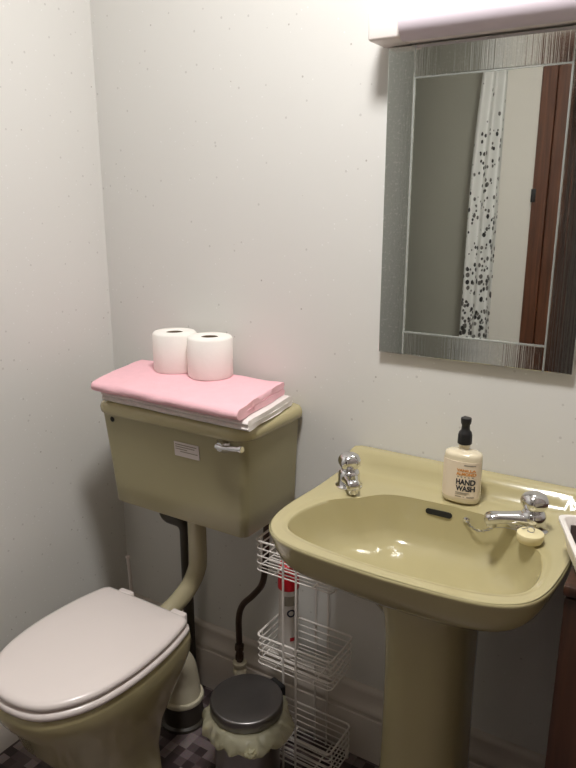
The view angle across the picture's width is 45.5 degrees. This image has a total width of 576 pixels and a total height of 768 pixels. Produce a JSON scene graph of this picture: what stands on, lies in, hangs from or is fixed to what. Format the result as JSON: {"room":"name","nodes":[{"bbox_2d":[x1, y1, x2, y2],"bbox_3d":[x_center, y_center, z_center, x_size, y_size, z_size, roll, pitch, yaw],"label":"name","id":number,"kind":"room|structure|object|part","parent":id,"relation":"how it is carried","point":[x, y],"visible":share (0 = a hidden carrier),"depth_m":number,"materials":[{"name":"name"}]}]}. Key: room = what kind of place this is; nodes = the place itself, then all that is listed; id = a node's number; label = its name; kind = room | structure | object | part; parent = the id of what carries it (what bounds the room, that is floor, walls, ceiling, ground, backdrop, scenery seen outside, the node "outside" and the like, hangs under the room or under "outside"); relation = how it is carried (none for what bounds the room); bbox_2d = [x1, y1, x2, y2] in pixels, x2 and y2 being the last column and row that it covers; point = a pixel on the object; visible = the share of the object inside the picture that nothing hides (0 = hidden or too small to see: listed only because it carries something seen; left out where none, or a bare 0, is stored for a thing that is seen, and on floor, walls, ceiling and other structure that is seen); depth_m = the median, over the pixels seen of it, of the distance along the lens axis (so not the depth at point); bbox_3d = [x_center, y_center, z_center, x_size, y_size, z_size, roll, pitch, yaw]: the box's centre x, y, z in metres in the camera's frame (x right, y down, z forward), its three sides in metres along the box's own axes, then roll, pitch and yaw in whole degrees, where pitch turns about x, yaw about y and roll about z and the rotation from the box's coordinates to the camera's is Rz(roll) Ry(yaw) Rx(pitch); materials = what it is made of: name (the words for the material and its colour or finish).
{"room":"bathroom","nodes":[
{"label":"bathroom","id":0,"kind":"room"},
{"bbox_2d":[0,0,128,651],"bbox_3d":[-1.106,-0.127,1.016,0.100,2.480,2.150,9,18,31],"label":"wall","id":1,"kind":"structure","parent":0,"point":[63,536],"depth_m":1.74,"materials":[{"name":"white paint"}]},
{"bbox_2d":[0,723,18,752],"bbox_3d":[-1.060,0.981,1.272,0.019,0.206,2.131,9,18,31],"label":"baseboard","id":2,"kind":"structure","parent":1,"relation":"attached to","point":[7,738],"depth_m":1.78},
{"bbox_2d":[0,684,378,767],"bbox_3d":[-0.753,1.327,0.476,2.650,0.050,3.500,9,18,31],"label":"floor","id":3,"kind":"structure","parent":0,"point":[191,750],"depth_m":1.77,"materials":[{"name":"tile"}]},
{"bbox_2d":[0,587,190,767],"bbox_3d":[-0.447,0.777,1.588,0.328,0.436,0.436,9,18,31],"label":"toilet","id":4,"kind":"object","parent":3,"relation":"on","point":[91,683],"visible":1,"depth_m":1.47,"materials":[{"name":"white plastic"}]},
{"bbox_3d":[-0.454,0.580,1.525,0.319,0.023,0.404,9,18,31],"label":"seat lid","id":5,"kind":"part","parent":4,"relation":"part of","materials":[{"name":"white plastic"}]},
{"bbox_3d":[-0.454,0.602,1.531,0.328,0.019,0.412,9,18,31],"label":"seat","id":6,"kind":"part","parent":4,"relation":"part of","materials":[{"name":"white plastic"}]},
{"bbox_2d":[125,555,132,591],"bbox_3d":[-0.461,0.683,2.031,0.100,0.389,0.100,9,18,31],"label":"toilet brush","id":7,"kind":"object","parent":3,"relation":"on","point":[127,557],"visible":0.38,"depth_m":1.99,"materials":[{"name":"white plastic"}]},
{"bbox_2d":[162,651,204,734],"bbox_3d":[-0.317,0.807,1.817,0.124,0.260,0.233,9,18,31],"label":"connector","id":8,"kind":"object","parent":3,"relation":"on","point":[183,713],"visible":0.39,"depth_m":1.83,"materials":[{"name":"beige plastic"}]},
{"bbox_2d":[162,699,204,734],"bbox_3d":[-0.288,0.887,1.886,0.124,0.070,0.124,9,18,31],"label":"socket","id":9,"kind":"object","parent":8,"relation":"attached to","point":[178,719],"depth_m":1.84,"materials":[{"name":"plastic"}]},
{"bbox_2d":[202,674,294,767],"bbox_3d":[-0.095,0.856,1.617,0.226,0.269,0.217,9,18,31],"label":"pedal bin","id":10,"kind":"object","parent":3,"relation":"on","point":[247,719],"visible":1,"depth_m":1.55,"materials":[{"name":"metal"}]},
{"bbox_3d":[-0.096,0.738,1.594,0.170,0.029,0.170,9,18,31],"label":"bin lid","id":11,"kind":"part","parent":10,"relation":"part of","materials":[{"name":"metal"}]},
{"bbox_2d":[233,523,269,674],"bbox_3d":[-0.099,0.612,1.812,0.115,0.641,0.038,9,18,31],"label":"supply pipe","id":12,"kind":"object","parent":3,"relation":"on","point":[239,663],"visible":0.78,"depth_m":1.83,"materials":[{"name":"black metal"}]},
{"bbox_2d":[256,529,352,767],"bbox_3d":[0.041,0.638,1.682,0.212,0.658,0.128,9,18,31],"label":"wire rack","id":13,"kind":"object","parent":3,"relation":"on","point":[322,753],"visible":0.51,"depth_m":1.68,"materials":[{"name":"white metal"}]},
{"bbox_2d":[278,560,298,657],"bbox_3d":[0.001,0.552,1.697,0.053,0.259,0.053,9,18,31],"label":"aerosol can","id":14,"kind":"object","parent":13,"relation":"on","point":[289,587],"visible":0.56,"depth_m":1.68,"materials":[{"name":"white metal"}]},
{"bbox_3d":[0.003,0.650,1.635,0.040,0.658,0.005,9,18,31],"label":"post","id":15,"kind":"part","parent":13,"relation":"part of","materials":[{"name":"white metal"}]},
{"bbox_2d":[256,529,337,593],"bbox_3d":[0.041,0.405,1.620,0.212,0.083,0.122,9,18,31],"label":"basket","id":16,"kind":"object","parent":13,"relation":"on","point":[260,541],"depth_m":1.60,"materials":[{"name":"white metal"}]},
{"bbox_2d":[257,613,352,691],"bbox_3d":[0.041,0.653,1.686,0.212,0.083,0.122,9,18,31],"label":"basket","id":17,"kind":"object","parent":13,"relation":"on","point":[281,663],"depth_m":1.67,"materials":[{"name":"white metal"}]},
{"bbox_2d":[280,696,349,767],"bbox_3d":[0.041,0.900,1.752,0.212,0.083,0.122,9,18,31],"label":"basket","id":18,"kind":"object","parent":13,"relation":"on","point":[296,741],"depth_m":1.74,"materials":[{"name":"white metal"}]},
{"bbox_3d":[0.085,0.626,1.726,0.040,0.658,0.005,9,18,31],"label":"post","id":19,"kind":"part","parent":13,"relation":"part of","materials":[{"name":"white metal"}]},
{"bbox_2d":[269,445,575,767],"bbox_3d":[0.256,0.610,1.371,0.522,0.872,0.446,9,18,31],"label":"basin","id":20,"kind":"object","parent":3,"relation":"on","point":[381,530],"visible":0.94,"depth_m":1.32,"materials":[{"name":"green"}]},
{"bbox_2d":[335,452,361,494],"bbox_3d":[0.128,0.183,1.425,0.070,0.077,0.076,9,18,31],"label":"tap","id":21,"kind":"object","parent":20,"relation":"on","point":[348,481],"depth_m":1.42,"materials":[{"name":"silver metal"}]},
{"bbox_3d":[0.256,0.343,1.300,0.522,0.254,0.445,9,18,31],"label":"bowl","id":22,"kind":"part","parent":20,"relation":"part of","materials":[{"name":"ceramic"}]},
{"bbox_2d":[442,416,482,503],"bbox_3d":[0.346,0.148,1.355,0.076,0.171,0.052,9,18,31],"label":"wash bottle","id":23,"kind":"object","parent":20,"relation":"on","point":[462,467],"visible":1,"depth_m":1.34,"materials":[{"name":"beige plastic"}]},
{"bbox_2d":[463,517,544,546],"bbox_3d":[0.397,0.263,1.268,0.047,0.063,0.182,-7,16,-23],"label":"plug","id":24,"kind":"object","parent":20,"relation":"hanging from","point":[528,536],"visible":0.95,"depth_m":1.20,"materials":[{"name":"beige rubber"}]},
{"bbox_3d":[0.388,0.262,1.272,0.013,0.062,0.151,-9,17,-30],"label":"chain","id":25,"kind":"part","parent":24,"relation":"part of","materials":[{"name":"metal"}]},
{"bbox_2d":[484,490,548,534],"bbox_3d":[0.418,0.230,1.251,0.109,0.077,0.074,9,18,31],"label":"tap","id":26,"kind":"object","parent":20,"relation":"on","point":[534,503],"depth_m":1.24,"materials":[{"name":"silver metal"}]},
{"bbox_2d":[544,566,575,767],"bbox_3d":[0.686,0.697,1.160,0.442,0.814,0.338,9,18,31],"label":"base cabinet","id":27,"kind":"object","parent":3,"relation":"on","point":[561,744],"visible":1,"depth_m":1.09,"materials":[{"name":"brown wood"}]},
{"bbox_2d":[559,515,575,570],"bbox_3d":[0.509,0.273,1.058,0.150,0.058,0.190,3,15,11],"label":"plastic tub","id":28,"kind":"object","parent":27,"relation":"on","point":[567,522],"visible":1,"depth_m":1.12,"materials":[{"name":"white plastic"}]},
{"bbox_3d":[0.523,0.256,1.133,0.110,0.036,0.009,3,15,11],"label":"panel","id":29,"kind":"part","parent":28,"relation":"part of","materials":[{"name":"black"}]},
{"bbox_2d":[90,0,575,755],"bbox_3d":[0.359,-0.234,1.414,2.150,2.480,0.100,9,18,31],"label":"wall","id":30,"kind":"structure","parent":0,"point":[242,143],"depth_m":1.57,"materials":[{"name":"white paint"}]},
{"bbox_2d":[159,513,195,660],"bbox_3d":[-0.316,0.572,1.962,0.106,0.640,0.031,9,18,31],"label":"pipe","id":31,"kind":"object","parent":30,"relation":"attached to","point":[181,524],"visible":0.52,"depth_m":1.91,"materials":[{"name":"brown plastic"}]},
{"bbox_2d":[100,400,301,537],"bbox_3d":[-0.225,0.175,1.677,0.462,0.272,0.261,9,18,31],"label":"toilet cistern","id":32,"kind":"object","parent":30,"relation":"attached to","point":[227,480],"visible":0.84,"depth_m":1.58,"materials":[{"name":"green ceramic"}]},
{"bbox_2d":[160,521,206,610],"bbox_3d":[-0.270,0.460,1.733,0.167,0.306,0.064,-13,20,-40],"label":"pipe","id":33,"kind":"object","parent":32,"relation":"attached to","point":[191,582],"visible":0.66,"depth_m":1.74,"materials":[{"name":"beige plastic"}]},
{"bbox_2d":[175,443,197,455],"bbox_3d":[-0.231,0.149,1.560,0.064,0.019,0.003,9,18,31],"label":"label","id":34,"kind":"object","parent":32,"relation":"on","point":[181,449],"depth_m":1.56,"materials":[{"name":"beige paper"}]},
{"bbox_2d":[101,392,292,431],"bbox_3d":[-0.217,0.032,1.636,0.463,0.025,0.234,9,18,31],"label":"folded towel","id":35,"kind":"object","parent":32,"relation":"on","point":[256,418],"visible":0.18,"depth_m":1.52,"materials":[{"name":"white fabric"}]},
{"bbox_2d":[91,359,284,420],"bbox_3d":[-0.247,0.006,1.629,0.490,0.035,0.247,9,18,31],"label":"folded towel","id":36,"kind":"object","parent":35,"relation":"on","point":[235,397],"visible":0.95,"depth_m":1.56,"materials":[{"name":"pink fabric"}]},
{"bbox_2d":[152,328,196,373],"bbox_3d":[-0.281,-0.084,1.714,0.110,0.099,0.110,9,18,31],"label":"toilet roll","id":37,"kind":"object","parent":36,"relation":"on","point":[169,344],"visible":0.91,"depth_m":1.67,"materials":[{"name":"white paper"}]},
{"bbox_2d":[187,332,232,380],"bbox_3d":[-0.187,-0.068,1.655,0.110,0.099,0.110,9,18,31],"label":"toilet roll","id":38,"kind":"object","parent":36,"relation":"on","point":[209,354],"visible":1,"depth_m":1.61,"materials":[{"name":"white paper"}]},
{"bbox_3d":[-0.220,0.057,1.655,0.462,0.032,0.240,9,18,31],"label":"lid","id":39,"kind":"part","parent":32,"relation":"part of","materials":[{"name":"ceramic"}]},
{"bbox_3d":[-0.143,0.134,1.490,0.038,0.038,0.021,9,18,31],"label":"flush lever","id":40,"kind":"part","parent":32,"relation":"part of","materials":[{"name":"silver metal"}]},
{"bbox_3d":[-0.125,0.136,1.460,0.081,0.026,0.016,13,20,41],"label":"lever handle","id":41,"kind":"part","parent":32,"relation":"part of","materials":[{"name":"silver metal"}]},
{"bbox_2d":[134,592,545,767],"bbox_3d":[0.328,0.878,1.659,1.950,0.206,0.019,9,18,31],"label":"baseboard","id":42,"kind":"structure","parent":30,"relation":"attached to","point":[353,702],"depth_m":1.77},
{"bbox_2d":[368,0,575,47],"bbox_3d":[0.351,-0.641,1.201,0.430,0.060,0.077,9,18,31],"label":"light","id":43,"kind":"object","parent":30,"relation":"attached to","point":[396,27],"visible":1,"depth_m":1.20,"materials":[{"name":"white plastic"}]},
{"bbox_3d":[0.363,-0.648,1.218,0.314,0.047,0.033,9,18,31],"label":"plate","id":44,"kind":"part","parent":43,"relation":"part of","materials":[{"name":"white plastic"}]},
{"bbox_2d":[379,25,575,374],"bbox_3d":[0.366,-0.335,1.311,0.395,0.600,0.014,9,18,31],"label":"wall mirror","id":45,"kind":"object","parent":30,"relation":"attached to","point":[479,240],"visible":1,"depth_m":1.30,"materials":[{"name":"silver mirror"}]},
{"bbox_2d":[405,64,571,344],"bbox_3d":[0.366,-0.330,1.310,0.286,0.493,0.004,9,18,31],"label":"mirror glass","id":46,"kind":"object","parent":45,"relation":"on","point":[488,147],"depth_m":1.30,"materials":[{"name":"grey"}]}
]}

